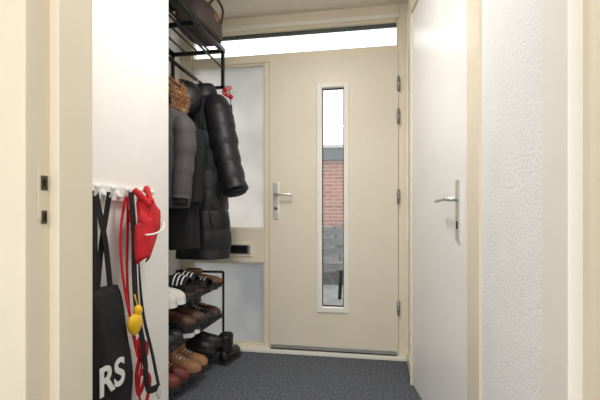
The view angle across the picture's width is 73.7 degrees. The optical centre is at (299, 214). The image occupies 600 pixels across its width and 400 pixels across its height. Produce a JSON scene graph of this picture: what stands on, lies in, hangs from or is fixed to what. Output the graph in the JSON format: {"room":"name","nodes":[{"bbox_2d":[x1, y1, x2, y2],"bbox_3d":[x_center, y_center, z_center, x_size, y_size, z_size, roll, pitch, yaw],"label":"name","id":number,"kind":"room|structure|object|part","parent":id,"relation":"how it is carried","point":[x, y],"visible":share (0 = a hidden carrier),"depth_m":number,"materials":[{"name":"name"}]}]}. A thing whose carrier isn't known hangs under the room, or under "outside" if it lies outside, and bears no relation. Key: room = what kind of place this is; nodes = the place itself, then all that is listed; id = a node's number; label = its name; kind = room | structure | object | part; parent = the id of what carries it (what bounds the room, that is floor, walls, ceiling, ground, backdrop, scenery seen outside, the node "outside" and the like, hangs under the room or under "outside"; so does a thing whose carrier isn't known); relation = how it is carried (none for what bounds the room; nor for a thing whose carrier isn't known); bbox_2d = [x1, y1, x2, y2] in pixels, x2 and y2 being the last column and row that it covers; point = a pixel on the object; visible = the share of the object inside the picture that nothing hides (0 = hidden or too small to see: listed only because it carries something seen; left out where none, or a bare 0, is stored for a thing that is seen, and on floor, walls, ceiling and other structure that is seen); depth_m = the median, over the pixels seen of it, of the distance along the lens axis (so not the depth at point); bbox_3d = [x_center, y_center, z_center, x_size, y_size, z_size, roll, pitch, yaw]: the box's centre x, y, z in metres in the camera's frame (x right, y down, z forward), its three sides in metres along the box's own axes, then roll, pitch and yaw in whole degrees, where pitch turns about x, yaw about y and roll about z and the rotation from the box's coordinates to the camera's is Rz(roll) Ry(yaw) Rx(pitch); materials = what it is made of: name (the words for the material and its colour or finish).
{"room":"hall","nodes":[
{"label":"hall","id":0,"kind":"room"},
{"bbox_2d":[92,0,167,399],"bbox_3d":[-0.967,-0.240,1.583,0.450,2.500,0.955,0,0,10],"label":"wall","id":1,"kind":"structure","parent":0,"point":[130,37],"depth_m":1.72,"materials":[{"name":"white paint"}]},
{"bbox_2d":[92,183,153,201],"bbox_3d":[-0.703,-0.085,1.590,0.066,0.060,0.490,0,0,10],"label":"hook rail","id":2,"kind":"object","parent":1,"relation":"attached to","point":[118,193],"visible":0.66,"depth_m":1.53,"materials":[{"name":"white plastic"}]},
{"bbox_2d":[92,191,132,399],"bbox_3d":[-0.703,0.380,1.498,0.087,0.939,0.252,0,0,10],"label":"tote bag","id":3,"kind":"object","parent":2,"relation":"hanging from","point":[112,367],"visible":0.88,"depth_m":1.45,"materials":[{"name":"black fabric"}]},
{"bbox_2d":[119,192,138,357],"bbox_3d":[-0.674,0.240,1.570,0.037,0.664,0.093,0,0,10],"label":"lanyard","id":4,"kind":"object","parent":2,"relation":"hanging from","point":[126,200],"visible":0.91,"depth_m":1.56,"materials":[{"name":"red fabric"}]},
{"bbox_2d":[135,198,150,399],"bbox_3d":[-0.661,0.389,1.685,0.039,0.962,0.118,0,0,10],"label":"harness","id":5,"kind":"object","parent":2,"relation":"hanging from","point":[139,390],"visible":0.3,"depth_m":1.66,"materials":[{"name":"red fabric"}]},
{"bbox_2d":[128,192,160,398],"bbox_3d":[-0.636,0.361,1.669,0.024,0.906,0.239,0,0,10],"label":"leash","id":6,"kind":"object","parent":2,"relation":"hanging from","point":[136,276],"visible":0.87,"depth_m":1.62,"materials":[{"name":"black fabric"}]},
{"bbox_2d":[127,294,142,334],"bbox_3d":[-0.642,0.388,1.554,0.039,0.158,0.087,0,0,10],"label":"pouch","id":7,"kind":"object","parent":6,"relation":"hanging from","point":[134,323],"visible":1,"depth_m":1.54,"materials":[{"name":"rubber"}]},
{"bbox_2d":[129,185,164,264],"bbox_3d":[-0.637,0.038,1.669,0.124,0.324,0.195,0,0,10],"label":"baseball cap","id":8,"kind":"object","parent":2,"relation":"hanging from","point":[147,228],"visible":0.95,"depth_m":1.61,"materials":[{"name":"red fabric"}]},
{"bbox_2d":[168,12,180,274],"bbox_3d":[-1.058,-0.240,2.657,0.100,2.500,1.130,0,0,10],"label":"wall","id":9,"kind":"structure","parent":0,"point":[174,264],"depth_m":3.00,"materials":[{"name":"white paint"}]},
{"bbox_2d":[168,0,224,89],"bbox_3d":[-0.822,-0.998,2.509,0.414,0.415,0.884,0,0,10],"label":"coat rack","id":10,"kind":"object","parent":9,"relation":"attached to","point":[195,21],"visible":0.5,"depth_m":2.65,"materials":[{"name":"black metal"}]},
{"bbox_2d":[168,0,177,11],"bbox_3d":[-0.886,-1.264,2.272,0.310,0.113,0.290,0,0,10],"label":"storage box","id":11,"kind":"object","parent":10,"relation":"on","point":[172,5],"visible":0.18,"depth_m":2.33,"materials":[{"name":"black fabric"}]},
{"bbox_2d":[168,76,196,207],"bbox_3d":[-0.742,-0.491,2.296,0.340,0.903,0.218,0,0,10],"label":"jacket","id":12,"kind":"object","parent":10,"relation":"hanging from","point":[182,142],"visible":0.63,"depth_m":2.20,"materials":[{"name":"black fabric"}]},
{"bbox_2d":[168,66,205,249],"bbox_3d":[-0.727,-0.355,2.443,0.317,1.130,0.133,0,0,16],"label":"coat","id":13,"kind":"object","parent":10,"relation":"hanging from","point":[183,223],"visible":0.3,"depth_m":2.39,"materials":[{"name":"fabric"}]},
{"bbox_2d":[175,0,223,46],"bbox_3d":[-0.656,-1.317,2.673,0.254,0.221,0.416,0,0,10],"label":"canvas bag","id":14,"kind":"object","parent":10,"relation":"on","point":[202,9],"visible":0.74,"depth_m":2.58,"materials":[{"name":"brown fabric"}]},
{"bbox_2d":[168,73,248,259],"bbox_3d":[-0.632,-0.338,2.615,0.634,1.257,0.456,0,0,10],"label":"coat","id":15,"kind":"object","parent":10,"relation":"hanging from","point":[224,175],"visible":0.48,"depth_m":2.57,"materials":[{"name":"black fabric"}]},
{"bbox_2d":[222,86,234,119],"bbox_3d":[-0.522,-0.807,2.906,0.089,0.268,0.072,0,0,10],"label":"hanging ornament","id":16,"kind":"object","parent":10,"relation":"hanging from","point":[227,88],"visible":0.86,"depth_m":2.89,"materials":[{"name":"red plastic"}]},
{"bbox_2d":[168,270,204,290],"bbox_3d":[-0.735,0.393,2.429,0.289,0.099,0.223,0,0,10],"label":"sandals","id":17,"kind":"object","parent":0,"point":[187,281],"visible":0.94,"depth_m":2.34,"materials":[{"name":"black leather"}]},
{"bbox_2d":[168,305,205,328],"bbox_3d":[-0.731,0.586,2.407,0.293,0.141,0.217,0,0,10],"label":"loafer","id":18,"kind":"object","parent":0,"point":[182,317],"visible":0.52,"depth_m":2.33,"materials":[{"name":"leather"}]},
{"bbox_2d":[185,328,222,352],"bbox_3d":[-0.670,0.805,2.643,0.289,0.141,0.216,0,0,10],"label":"loafer","id":19,"kind":"object","parent":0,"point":[203,342],"visible":0.46,"depth_m":2.56,"materials":[{"name":"leather"}]},
{"bbox_2d":[173,0,407,19],"bbox_3d":[-0.201,-1.540,0.299,4.300,0.100,5.520,0,0,10],"label":"ceiling","id":20,"kind":"structure","parent":0,"point":[233,9],"depth_m":2.85,"materials":[{"name":"paint"}]},
{"bbox_2d":[181,3,407,355],"bbox_3d":[-0.078,-0.240,3.001,1.712,2.500,0.115,0,0,10],"label":"door frame","id":21,"kind":"structure","parent":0,"point":[395,13],"depth_m":2.94,"materials":[{"name":"beige paint"}]},
{"bbox_2d":[192,229,264,261],"bbox_3d":[-0.547,0.230,3.075,0.582,0.250,0.110,0,0,10],"label":"panel","id":22,"kind":"object","parent":21,"relation":"attached to","point":[247,245],"visible":0.48,"depth_m":3.01,"materials":[{"name":"beige paint"}]},
{"bbox_2d":[196,66,262,341],"bbox_3d":[-0.544,-0.084,3.094,0.582,2.117,0.008,0,0,10],"label":"window","id":23,"kind":"structure","parent":21,"relation":"in","point":[243,282],"depth_m":3.07,"materials":[{"name":"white glass"}]},
{"bbox_2d":[222,23,395,40],"bbox_3d":[-0.061,-1.295,3.023,1.558,0.200,0.035,0,0,10],"label":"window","id":24,"kind":"structure","parent":21,"relation":"in","point":[390,25],"depth_m":3.00,"materials":[{"name":"clear glass"}]},
{"bbox_2d":[239,346,406,360],"bbox_3d":[-0.046,0.999,2.922,1.622,0.022,0.060,0,0,10],"label":"trim","id":25,"kind":"structure","parent":21,"relation":"attached to","point":[243,348],"depth_m":2.86,"materials":[{"name":"paint"}]},
{"bbox_2d":[270,344,396,355],"bbox_3d":[0.230,0.971,2.882,0.910,0.034,0.013,0,0,10],"label":"strip","id":26,"kind":"object","parent":25,"relation":"on","point":[272,346],"visible":1,"depth_m":2.87,"materials":[{"name":"metal"}]},
{"bbox_2d":[322,88,343,306],"bbox_3d":[0.242,-0.127,2.920,0.160,1.588,0.012,0,0,10],"label":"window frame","id":27,"kind":"structure","parent":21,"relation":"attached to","point":[335,88],"depth_m":2.91,"materials":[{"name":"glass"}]},
{"bbox_2d":[270,53,399,353],"bbox_3d":[0.236,-0.080,2.877,0.943,2.120,0.111,0,0,10],"label":"leaf","id":28,"kind":"object","parent":21,"relation":"attached to","point":[371,322],"depth_m":2.88,"materials":[{"name":"beige paint"}]},
{"bbox_3d":[-0.128,-0.104,2.918,0.150,0.268,0.067,0,0,10],"label":"handle","id":29,"kind":"part","parent":28,"relation":"part of","materials":[{"name":"silver metal"}]},
{"bbox_3d":[0.691,-0.695,2.808,0.023,0.110,0.029,0,0,10],"label":"hinge","id":30,"kind":"part","parent":28,"relation":"part of","materials":[{"name":"silver metal"}]},
{"bbox_3d":[0.691,-0.925,2.808,0.023,0.110,0.029,0,0,10],"label":"hinge","id":31,"kind":"part","parent":28,"relation":"part of","materials":[{"name":"silver metal"}]},
{"bbox_3d":[0.691,0.651,2.808,0.023,0.110,0.029,0,0,10],"label":"hinge","id":32,"kind":"part","parent":28,"relation":"part of","materials":[{"name":"silver metal"}]},
{"bbox_3d":[0.691,-0.132,2.808,0.023,0.110,0.029,0,0,10],"label":"hinge","id":33,"kind":"part","parent":28,"relation":"part of","materials":[{"name":"silver metal"}]},
{"bbox_2d":[168,351,421,399],"bbox_3d":[-0.203,1.050,0.289,4.300,0.080,5.500,0,0,10],"label":"floor","id":34,"kind":"structure","parent":0,"point":[254,375],"depth_m":2.46,"materials":[{"name":"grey carpet"}]},
{"bbox_2d":[168,270,223,395],"bbox_3d":[-0.800,0.706,2.506,0.378,0.609,0.838,0,0,10],"label":"shoe rack","id":35,"kind":"object","parent":34,"relation":"on","point":[176,271],"visible":0.06,"depth_m":2.86,"materials":[{"name":"black metal"}]},
{"bbox_2d":[168,326,183,349],"bbox_3d":[-0.793,0.614,2.209,0.285,0.200,0.189,0,0,10],"label":"ankle boots","id":36,"kind":"object","parent":35,"relation":"on","point":[175,336],"visible":0.15,"depth_m":2.16,"materials":[{"name":"leather"}]},
{"bbox_2d":[168,286,185,308],"bbox_3d":[-0.788,0.436,2.206,0.286,0.116,0.200,0,0,10],"label":"sneakers","id":37,"kind":"object","parent":35,"relation":"on","point":[176,297],"visible":0.2,"depth_m":2.20,"materials":[{"name":"white leather"}]},
{"bbox_2d":[168,362,189,392],"bbox_3d":[-0.769,0.833,2.208,0.283,0.200,0.211,0,0,10],"label":"ankle boots","id":38,"kind":"object","parent":35,"relation":"on","point":[177,375],"visible":0.14,"depth_m":2.21,"materials":[{"name":"leather"}]},
{"bbox_2d":[169,324,199,338],"bbox_3d":[-0.754,0.656,2.413,0.284,0.116,0.184,0,0,10],"label":"sneakers","id":39,"kind":"object","parent":35,"relation":"on","point":[187,333],"visible":0.14,"depth_m":2.33,"materials":[{"name":"white rubber"}]},
{"bbox_2d":[168,275,202,299],"bbox_3d":[-0.751,0.436,2.430,0.284,0.116,0.221,0,0,10],"label":"loafer","id":40,"kind":"object","parent":35,"relation":"on","point":[190,295],"visible":0.29,"depth_m":2.35,"materials":[{"name":"leather"}]},
{"bbox_2d":[168,339,207,377],"bbox_3d":[-0.708,0.833,2.411,0.287,0.200,0.212,0,0,10],"label":"ankle boots","id":41,"kind":"object","parent":35,"relation":"on","point":[193,362],"visible":0.5,"depth_m":2.34,"materials":[{"name":"leather"}]},
{"bbox_2d":[184,300,214,327],"bbox_3d":[-0.717,0.614,2.635,0.282,0.200,0.219,0,0,10],"label":"boot","id":42,"kind":"object","parent":35,"relation":"on","point":[210,316],"visible":0.29,"depth_m":2.65,"materials":[{"name":"brown leather"}]},
{"bbox_2d":[190,350,215,360],"bbox_3d":[-0.715,0.875,2.643,0.282,0.116,0.220,0,0,10],"label":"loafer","id":43,"kind":"object","parent":35,"relation":"on","point":[207,355],"visible":0.13,"depth_m":2.55,"materials":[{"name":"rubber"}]},
{"bbox_2d":[185,268,222,285],"bbox_3d":[-0.683,0.436,2.825,0.280,0.116,0.106,0,0,10],"label":"loafer","id":44,"kind":"object","parent":35,"relation":"on","point":[215,279],"visible":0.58,"depth_m":2.80,"materials":[{"name":"leather"}]},
{"bbox_2d":[194,297,220,318],"bbox_3d":[-0.687,0.614,2.800,0.280,0.200,0.106,0,0,10],"label":"boot","id":45,"kind":"object","parent":35,"relation":"on","point":[197,302],"depth_m":2.77,"materials":[{"name":"leather"}]},
{"bbox_2d":[199,276,217,292],"bbox_3d":[-0.700,0.453,2.644,0.290,0.082,0.207,0,0,10],"label":"sandals","id":46,"kind":"object","parent":35,"relation":"on","point":[209,285],"visible":0.33,"depth_m":2.65,"materials":[{"name":"black leather"}]},
{"bbox_2d":[218,331,240,365],"bbox_3d":[-0.489,0.910,2.800,0.108,0.200,0.252,0,0,10],"label":"boot","id":47,"kind":"object","parent":34,"relation":"on","point":[229,352],"visible":0.95,"depth_m":2.70,"materials":[{"name":"leather"}]},
{"bbox_2d":[317,81,348,312],"bbox_3d":[0.239,-0.127,2.904,0.230,1.658,0.057,0,0,10],"label":"trim","id":48,"kind":"structure","parent":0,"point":[329,85],"depth_m":2.88,"materials":[{"name":"paint"}]},
{"bbox_2d":[408,0,409,354],"bbox_3d":[0.747,-0.240,2.057,0.238,2.500,1.490,0,0,10],"label":"wall","id":49,"kind":"structure","parent":0,"point":[408,0],"depth_m":2.77,"materials":[{"name":"white paint"}]},
{"bbox_2d":[407,352,409,372],"bbox_3d":[0.715,0.975,2.603,0.014,0.070,0.305,0,0,10],"label":"baseboard","id":50,"kind":"structure","parent":49,"relation":"attached to","point":[408,355],"depth_m":2.62,"materials":[{"name":"beige paint"}]},
{"bbox_2d":[412,0,466,399],"bbox_3d":[0.670,-0.099,1.944,0.040,2.193,0.857,0,0,2],"label":"door","id":51,"kind":"structure","parent":49,"relation":"in","point":[439,27],"depth_m":1.85,"materials":[{"name":"white wood"}]},
{"bbox_2d":[409,0,481,399],"bbox_3d":[0.702,-0.135,1.877,0.264,2.290,1.120,0,0,10],"label":"door frame","id":52,"kind":"structure","parent":49,"relation":"attached to","point":[474,7],"depth_m":1.39,"materials":[{"name":"beige paint"}]},
{"bbox_2d":[434,180,460,241],"bbox_3d":[0.611,-0.017,1.668,0.078,0.245,0.164,0,0,10],"label":"door handle","id":53,"kind":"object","parent":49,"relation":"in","point":[457,198],"depth_m":1.59,"materials":[{"name":"silver metal"}]},
{"bbox_2d":[482,0,541,399],"bbox_3d":[0.676,-0.240,1.062,0.235,2.500,0.495,0,0,10],"label":"wall","id":54,"kind":"structure","parent":0,"point":[511,29],"depth_m":1.05,"materials":[{"name":"paint"}]},
{"bbox_3d":[-0.104,-0.240,0.856,4.300,2.500,0.170,0,0,10],"label":"wall","id":55,"kind":"structure","parent":0,"visible":0},
{"bbox_2d":[38,167,47,223],"bbox_3d":[-0.573,-0.043,0.892,0.005,0.125,0.024,0,0,10],"label":"strike plate","id":56,"kind":"object","parent":55,"relation":"attached to","point":[42,172],"visible":1,"depth_m":0.89,"materials":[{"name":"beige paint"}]},
{"bbox_2d":[0,0,599,399],"bbox_3d":[-0.016,-0.115,0.839,1.320,2.250,0.177,0,0,10],"label":"doorway frame","id":57,"kind":"object","parent":55,"relation":"attached to","point":[46,45],"visible":1,"depth_m":0.85,"materials":[{"name":"beige paint"}]},
{"label":"outside","id":58,"kind":"structure","parent":0,"visible":0},
{"bbox_2d":[323,278,342,305],"bbox_3d":[1.470,1.160,8.397,16.000,0.100,10.950,0,0,10],"label":"paving","id":59,"kind":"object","parent":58,"point":[330,292],"visible":0.02,"depth_m":5.51,"materials":[{"name":"grey concrete"}]},
{"bbox_2d":[323,144,342,277],"bbox_3d":[-0.820,-0.050,8.509,4.650,2.320,2.720,0,0,10],"label":"brick outbuilding","id":60,"kind":"structure","parent":59,"relation":"on","point":[332,154],"depth_m":7.00,"materials":[{"name":"brick"}]},
{"bbox_2d":[323,227,342,298],"bbox_3d":[0.332,0.633,4.735,0.599,0.958,1.200,0,0,38],"label":"garden bench","id":61,"kind":"object","parent":59,"relation":"on","point":[334,266],"visible":0.25,"depth_m":5.13,"materials":[{"name":"black metal"}]},
{"bbox_2d":[323,226,342,284],"bbox_3d":[0.214,0.640,6.444,2.400,0.940,0.070,0,0,10],"label":"fence","id":62,"kind":"object","parent":59,"relation":"on","point":[327,278],"visible":0.12,"depth_m":6.36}
]}

